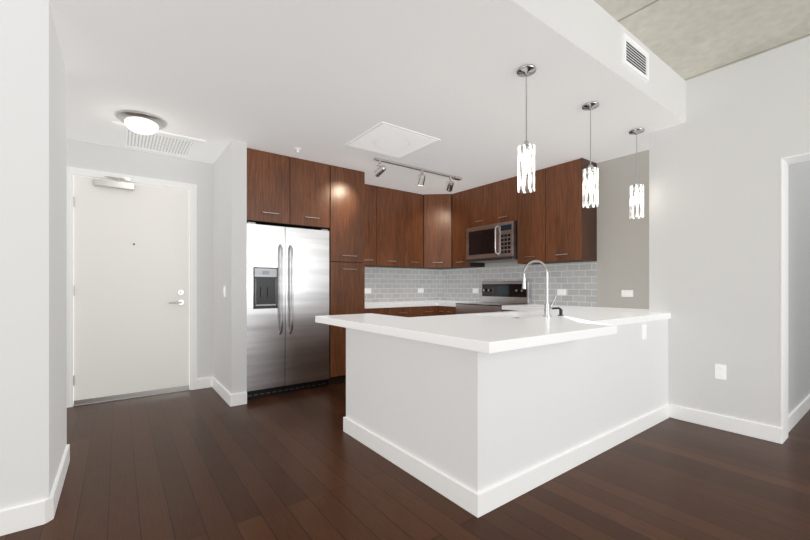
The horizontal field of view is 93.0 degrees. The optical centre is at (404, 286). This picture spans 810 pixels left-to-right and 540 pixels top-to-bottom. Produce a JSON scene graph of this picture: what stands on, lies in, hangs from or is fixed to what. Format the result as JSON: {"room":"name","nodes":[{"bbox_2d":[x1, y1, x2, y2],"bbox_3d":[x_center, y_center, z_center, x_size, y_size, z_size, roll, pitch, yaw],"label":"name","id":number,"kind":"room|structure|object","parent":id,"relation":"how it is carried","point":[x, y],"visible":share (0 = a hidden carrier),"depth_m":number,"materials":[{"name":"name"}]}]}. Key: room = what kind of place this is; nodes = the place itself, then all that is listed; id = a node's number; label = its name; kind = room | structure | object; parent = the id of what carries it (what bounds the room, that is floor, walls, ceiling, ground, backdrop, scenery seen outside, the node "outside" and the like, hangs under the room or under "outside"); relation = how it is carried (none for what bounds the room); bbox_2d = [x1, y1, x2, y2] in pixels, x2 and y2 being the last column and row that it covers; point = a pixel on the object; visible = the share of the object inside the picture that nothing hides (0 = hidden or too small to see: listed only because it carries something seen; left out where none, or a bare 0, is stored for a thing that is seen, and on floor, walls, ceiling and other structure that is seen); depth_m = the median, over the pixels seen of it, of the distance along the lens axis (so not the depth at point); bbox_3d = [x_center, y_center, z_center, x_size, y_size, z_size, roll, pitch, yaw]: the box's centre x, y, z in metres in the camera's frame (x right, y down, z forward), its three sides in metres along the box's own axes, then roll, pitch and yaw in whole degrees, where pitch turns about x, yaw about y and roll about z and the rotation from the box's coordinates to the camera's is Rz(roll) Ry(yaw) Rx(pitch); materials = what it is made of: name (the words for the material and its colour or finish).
{"room":"kitchen","nodes":[
{"label":"kitchen","id":0,"kind":"room"},
{"bbox_2d":[0,0,66,510],"bbox_3d":[-3.147,-0.128,1.362,2.866,2.580,0.810,0,0,-37],"label":"wall","id":1,"kind":"structure","parent":0,"point":[33,257],"depth_m":1.86,"materials":[{"name":"paint"}]},
{"bbox_2d":[0,489,59,535],"bbox_3d":[-2.888,1.105,1.053,2.852,0.115,0.035,0,0,-37],"label":"baseboard","id":2,"kind":"structure","parent":1,"relation":"attached to","point":[24,517],"depth_m":1.84,"materials":[{"name":"white wood"}]},
{"bbox_2d":[51,444,69,493],"bbox_3d":[-2.005,1.105,2.227,0.032,0.115,0.790,0,0,-37],"label":"baseboard","id":3,"kind":"structure","parent":1,"relation":"attached to","point":[59,481],"depth_m":2.26,"materials":[{"name":"white wood"}]},
{"bbox_2d":[213,140,246,393],"bbox_3d":[-1.894,-0.128,4.125,0.140,2.580,0.900,0,0,-37],"label":"wall","id":4,"kind":"structure","parent":0,"point":[230,265],"depth_m":3.80,"materials":[{"name":"paint"}]},
{"bbox_2d":[208,377,235,406],"bbox_3d":[-1.953,1.105,4.071,0.019,0.115,0.916,0,0,-37],"label":"baseboard","id":5,"kind":"structure","parent":4,"relation":"attached to","point":[229,398],"depth_m":3.98,"materials":[{"name":"white wood"}]},
{"bbox_2d":[67,138,429,378],"bbox_3d":[-2.400,-0.305,4.403,7.700,2.935,0.150,0,0,-37],"label":"wall","id":6,"kind":"structure","parent":0,"point":[98,157],"depth_m":4.35,"materials":[{"name":"paint"}]},
{"bbox_2d":[73,175,188,404],"bbox_3d":[-2.799,0.018,3.985,0.991,2.261,0.148,0,0,-37],"label":"entry door","id":7,"kind":"structure","parent":6,"relation":"in","point":[131,290],"depth_m":3.98,"materials":[{"name":"white paint"}]},
{"bbox_2d":[67,167,196,407],"bbox_3d":[-2.836,0.009,4.042,1.124,2.307,0.126,0,0,-37],"label":"door frame","id":8,"kind":"structure","parent":6,"relation":"attached to","point":[73,171],"depth_m":3.98,"materials":[{"name":"white wood"}]},
{"bbox_2d":[247,148,329,229],"bbox_3d":[-1.477,-1.044,4.479,0.946,0.741,0.828,0,0,-37],"label":"upper cabinet","id":9,"kind":"object","parent":6,"relation":"attached to","point":[286,191],"visible":0.83,"depth_m":4.16,"materials":[{"name":"brown wood"}]},
{"bbox_2d":[365,184,376,266],"bbox_3d":[-0.681,-0.851,5.386,0.468,1.126,0.325,0,0,-37],"label":"upper cabinet","id":10,"kind":"object","parent":6,"relation":"attached to","point":[370,190],"depth_m":5.34,"materials":[{"name":"brown wood"}]},
{"bbox_2d":[377,186,404,267],"bbox_3d":[-0.301,-0.851,5.669,0.480,1.126,0.325,0,0,-37],"label":"upper cabinet","id":11,"kind":"object","parent":6,"relation":"attached to","point":[404,229],"depth_m":5.55,"materials":[{"name":"brown wood"}]},
{"bbox_2d":[365,267,440,301],"bbox_3d":[-0.183,-0.025,5.957,1.950,0.523,0.009,0,0,-37],"label":"backsplash","id":12,"kind":"structure","parent":6,"relation":"attached to","point":[386,284],"depth_m":6.05,"materials":[{"name":"tile"}]},
{"bbox_2d":[365,288,370,292],"bbox_3d":[-0.551,0.067,5.670,0.115,0.070,0.008,0,0,-37],"label":"outlet","id":13,"kind":"object","parent":12,"relation":"attached to","point":[367,290],"visible":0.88,"depth_m":5.67,"materials":[{"name":"white plastic"}]},
{"bbox_2d":[418,288,423,292],"bbox_3d":[0.258,0.067,6.274,0.115,0.070,0.008,0,0,-37],"label":"outlet","id":14,"kind":"object","parent":12,"relation":"attached to","point":[420,290],"visible":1,"depth_m":6.27,"materials":[{"name":"white plastic"}]},
{"bbox_2d":[405,191,424,267],"bbox_3d":[0.040,-0.851,5.924,0.370,1.126,0.325,0,0,-37],"label":"upper cabinet","id":15,"kind":"object","parent":6,"relation":"attached to","point":[414,202],"depth_m":5.80,"materials":[{"name":"brown wood"}]},
{"bbox_2d":[425,194,453,268],"bbox_3d":[0.532,-0.851,6.115,0.647,1.126,0.608,0,0,-37],"label":"upper cabinet","id":16,"kind":"object","parent":6,"relation":"attached to","point":[438,207],"depth_m":5.88,"materials":[{"name":"brown wood"}]},
{"bbox_2d":[49,0,685,194],"bbox_3d":[-1.300,-1.595,2.928,7.700,0.355,3.830,0,0,-37],"label":"ceiling","id":17,"kind":"structure","parent":0,"point":[323,81],"depth_m":2.66,"materials":[{"name":"paint"}]},
{"bbox_2d":[116,111,165,134],"bbox_3d":[-2.240,-1.354,3.268,0.356,0.126,0.356,0,0,-37],"label":"light","id":18,"kind":"object","parent":17,"relation":"attached to","point":[142,123],"visible":1,"depth_m":3.19,"materials":[{"name":"silver metal"}]},
{"bbox_2d":[113,122,205,159],"bbox_3d":[-2.435,-1.411,3.797,0.720,0.016,0.700,0,0,-37],"label":"ceiling vent","id":19,"kind":"object","parent":17,"relation":"in","point":[166,144],"visible":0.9,"depth_m":3.78,"materials":[{"name":"white metal"}]},
{"bbox_2d":[345,122,439,158],"bbox_3d":[-0.129,-1.413,3.783,0.680,0.009,0.680,0,0,-37],"label":"panel","id":20,"kind":"object","parent":17,"relation":"attached to","point":[386,139],"visible":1,"depth_m":3.74,"materials":[{"name":"white"}]},
{"bbox_2d":[374,157,461,191],"bbox_3d":[0.194,-1.313,4.622,1.320,0.209,0.145,0,0,-37],"label":"track light","id":21,"kind":"object","parent":17,"relation":"attached to","point":[379,171],"visible":1,"depth_m":4.59,"materials":[{"name":"silver metal"}]},
{"bbox_2d":[516,64,536,192],"bbox_3d":[0.794,-1.020,2.513,0.128,0.794,0.128,0,0,-37],"label":"pendant light","id":22,"kind":"object","parent":17,"relation":"hanging from","point":[525,148],"visible":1,"depth_m":2.49,"materials":[{"name":"white glass"}]},
{"bbox_2d":[582,101,599,207],"bbox_3d":[1.451,-1.020,3.003,0.128,0.794,0.128,0,0,-37],"label":"pendant light","id":23,"kind":"object","parent":17,"relation":"hanging from","point":[590,170],"visible":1,"depth_m":2.98,"materials":[{"name":"white glass"}]},
{"bbox_2d":[622,33,648,81],"bbox_3d":[1.638,-1.613,2.720,0.390,0.200,0.016,0,0,-37],"label":"ceiling vent","id":24,"kind":"object","parent":17,"relation":"in","point":[635,57],"visible":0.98,"depth_m":2.71,"materials":[{"name":"white metal"}]},
{"bbox_2d":[629,128,644,218],"bbox_3d":[2.108,-1.020,3.493,0.128,0.794,0.128,0,0,-37],"label":"pendant light","id":25,"kind":"object","parent":17,"relation":"hanging from","point":[636,187],"visible":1,"depth_m":3.47,"materials":[{"name":"white glass"}]},
{"bbox_2d":[0,382,809,539],"bbox_3d":[1.184,1.222,1.899,10.750,0.120,8.450,0,0,-37],"label":"floor","id":26,"kind":"structure","parent":0,"point":[210,463],"depth_m":2.24,"materials":[{"name":"brown wood"}]},
{"bbox_2d":[247,222,328,398],"bbox_3d":[-1.446,0.253,4.439,0.908,1.818,0.833,0,0,-37],"label":"refrigerator","id":27,"kind":"object","parent":26,"relation":"on","point":[287,303],"visible":0.85,"depth_m":4.12,"materials":[{"name":"silver metal"}]},
{"bbox_2d":[327,165,364,384],"bbox_3d":[-0.908,-0.126,4.903,0.466,2.576,0.828,0,0,-37],"label":"pantry cabinet","id":28,"kind":"object","parent":26,"relation":"on","point":[346,229],"visible":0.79,"depth_m":4.57,"materials":[{"name":"brown wood"}]},
{"bbox_2d":[365,308,388,314],"bbox_3d":[-0.597,0.726,5.273,0.468,0.872,0.608,0,0,-37],"label":"base cabinet","id":29,"kind":"object","parent":26,"relation":"on","point":[384,311],"depth_m":5.08,"materials":[{"name":"brown wood"}]},
{"bbox_2d":[343,328,454,502],"bbox_3d":[0.017,0.726,2.656,0.319,0.873,1.292,0,0,-37],"label":"wall","id":30,"kind":"structure","parent":26,"relation":"on","point":[400,392],"depth_m":2.43,"materials":[{"name":"paint"}]},
{"bbox_2d":[389,307,416,316],"bbox_3d":[-0.217,0.726,5.556,0.480,0.872,0.608,0,0,-37],"label":"base cabinet","id":31,"kind":"object","parent":26,"relation":"on","point":[395,311],"depth_m":5.32,"materials":[{"name":"brown wood"}]},
{"bbox_2d":[365,300,438,308],"bbox_3d":[0.016,0.262,5.705,1.966,0.050,0.648,0,0,-37],"label":"countertop","id":32,"kind":"structure","parent":31,"relation":"on","point":[432,302],"depth_m":5.38,"materials":[{"name":"stone"}]},
{"bbox_2d":[502,304,558,307],"bbox_3d":[1.657,0.262,4.621,0.632,0.050,0.727,0,0,-37],"label":"countertop","id":33,"kind":"structure","parent":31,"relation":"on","point":[526,305],"depth_m":4.64,"materials":[{"name":"stone"}]},
{"bbox_2d":[417,306,436,316],"bbox_3d":[0.146,0.726,5.827,0.426,0.872,0.608,0,0,-37],"label":"base cabinet","id":34,"kind":"object","parent":26,"relation":"on","point":[419,311],"depth_m":5.57,"materials":[{"name":"brown wood"}]},
{"bbox_2d":[437,306,444,315],"bbox_3d":[0.781,0.726,5.815,0.608,0.872,0.210,0,0,-37],"label":"base cabinet","id":35,"kind":"object","parent":26,"relation":"on","point":[440,309],"depth_m":5.63,"materials":[{"name":"brown wood"}]},
{"bbox_2d":[445,306,455,314],"bbox_3d":[0.899,0.726,5.657,0.608,0.872,0.185,0,0,-37],"label":"base cabinet","id":36,"kind":"object","parent":26,"relation":"on","point":[449,310],"depth_m":5.48,"materials":[{"name":"brown wood"}]},
{"bbox_2d":[439,300,470,306],"bbox_3d":[0.844,0.262,5.709,0.632,0.050,0.337,0,0,-37],"label":"countertop","id":37,"kind":"structure","parent":36,"relation":"on","point":[441,302],"depth_m":5.62,"materials":[{"name":"stone"}]},
{"bbox_2d":[456,281,530,313],"bbox_3d":[1.169,0.544,5.225,0.668,1.235,0.812,0,0,-37],"label":"range","id":38,"kind":"object","parent":26,"relation":"on","point":[497,296],"visible":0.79,"depth_m":5.25,"materials":[{"name":"silver metal"}]},
{"bbox_2d":[455,319,669,517],"bbox_3d":[1.320,0.726,2.721,2.484,0.873,0.139,0,0,-37],"label":"wall","id":39,"kind":"structure","parent":26,"relation":"on","point":[477,434],"depth_m":2.31,"materials":[{"name":"paint"}]},
{"bbox_2d":[343,305,670,353],"bbox_3d":[1.243,0.262,3.072,3.148,0.050,1.260,0,0,-37],"label":"countertop","id":40,"kind":"structure","parent":39,"relation":"on","point":[525,326],"depth_m":2.32,"materials":[{"name":"stone"}]},
{"bbox_2d":[522,260,556,316],"bbox_3d":[1.062,0.013,3.064,0.110,0.445,0.262,0,0,-37],"label":"faucet","id":41,"kind":"object","parent":40,"relation":"on","point":[547,307],"visible":1,"depth_m":2.97,"materials":[{"name":"silver metal"}]},
{"bbox_2d":[552,307,563,315],"bbox_3d":[1.237,0.202,3.106,0.048,0.068,0.100,0,0,-37],"label":"soap dispenser","id":42,"kind":"object","parent":40,"relation":"on","point":[560,311],"visible":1,"depth_m":3.08,"materials":[{"name":"black plastic"}]},
{"bbox_2d":[642,325,646,339],"bbox_3d":[1.942,0.372,3.114,0.070,0.115,0.008,0,0,-37],"label":"outlet","id":43,"kind":"object","parent":39,"relation":"attached to","point":[644,331],"visible":1,"depth_m":3.11,"materials":[{"name":"white plastic"}]},
{"bbox_2d":[448,150,648,308],"bbox_3d":[1.685,-0.305,5.239,0.150,2.935,3.395,0,0,-37],"label":"wall","id":44,"kind":"structure","parent":0,"point":[622,250],"depth_m":4.20,"materials":[{"name":"paint"}]},
{"bbox_2d":[441,261,596,306],"bbox_3d":[1.404,-0.025,5.481,0.010,0.523,2.669,0,0,-37],"label":"backsplash","id":45,"kind":"structure","parent":44,"relation":"attached to","point":[577,281],"depth_m":5.02,"materials":[{"name":"tile"}]},
{"bbox_2d":[557,289,565,294],"bbox_3d":[1.938,0.072,4.751,0.008,0.070,0.115,0,0,-37],"label":"outlet","id":46,"kind":"object","parent":45,"relation":"attached to","point":[561,291],"visible":1,"depth_m":4.75,"materials":[{"name":"white plastic"}]},
{"bbox_2d":[452,158,596,267],"bbox_3d":[1.450,-0.851,5.126,0.359,1.126,2.045,0,0,-37],"label":"upper cabinet","id":47,"kind":"object","parent":44,"relation":"attached to","point":[554,219],"visible":0.83,"depth_m":4.63,"materials":[{"name":"brown wood"}]},
{"bbox_2d":[466,221,516,262],"bbox_3d":[1.258,-0.588,5.292,0.448,0.490,0.812,0,0,-37],"label":"microwave","id":48,"kind":"object","parent":47,"relation":"attached to","point":[494,243],"visible":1,"depth_m":5.14,"materials":[{"name":"silver metal"}]},
{"bbox_2d":[622,290,632,296],"bbox_3d":[2.401,0.077,4.148,0.008,0.070,0.115,0,0,-37],"label":"outlet","id":49,"kind":"object","parent":44,"relation":"attached to","point":[627,293],"visible":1,"depth_m":4.14,"materials":[{"name":"white plastic"}]},
{"bbox_2d":[594,0,809,80],"bbox_3d":[1.184,-1.848,1.899,10.750,0.150,8.450,0,0,-37],"label":"ceiling","id":50,"kind":"structure","parent":0,"point":[686,40],"depth_m":2.63,"materials":[{"name":"beige concrete"}]},
{"bbox_2d":[649,36,809,427],"bbox_3d":[3.930,-0.305,1.830,0.630,2.935,4.755,0,0,-37],"label":"wall","id":51,"kind":"structure","parent":0,"point":[715,210],"depth_m":3.09,"materials":[{"name":"paint"}]},
{"bbox_2d":[715,364,725,379],"bbox_3d":[2.566,0.697,3.123,0.008,0.115,0.070,0,0,-37],"label":"outlet","id":52,"kind":"object","parent":51,"relation":"attached to","point":[720,371],"visible":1,"depth_m":3.12,"materials":[{"name":"white plastic"}]},
{"bbox_2d":[670,404,782,443],"bbox_3d":[2.567,1.105,3.117,0.016,0.115,0.719,0,0,-37],"label":"baseboard","id":53,"kind":"structure","parent":51,"relation":"attached to","point":[739,426],"depth_m":3.07,"materials":[{"name":"white wood"}]},
{"bbox_2d":[781,152,809,442],"bbox_3d":[3.139,0.106,2.531,0.206,2.111,0.927,0,0,-37],"label":"door frame","id":54,"kind":"structure","parent":51,"relation":"attached to","point":[785,161],"depth_m":2.87,"materials":[{"name":"white wood"}]},
{"bbox_2d":[788,161,809,432],"bbox_3d":[3.762,-0.305,4.049,2.606,2.935,0.745,0,0,-37],"label":"wall","id":55,"kind":"structure","parent":0,"point":[798,290],"depth_m":3.18,"materials":[{"name":"grey paint"}]}
]}

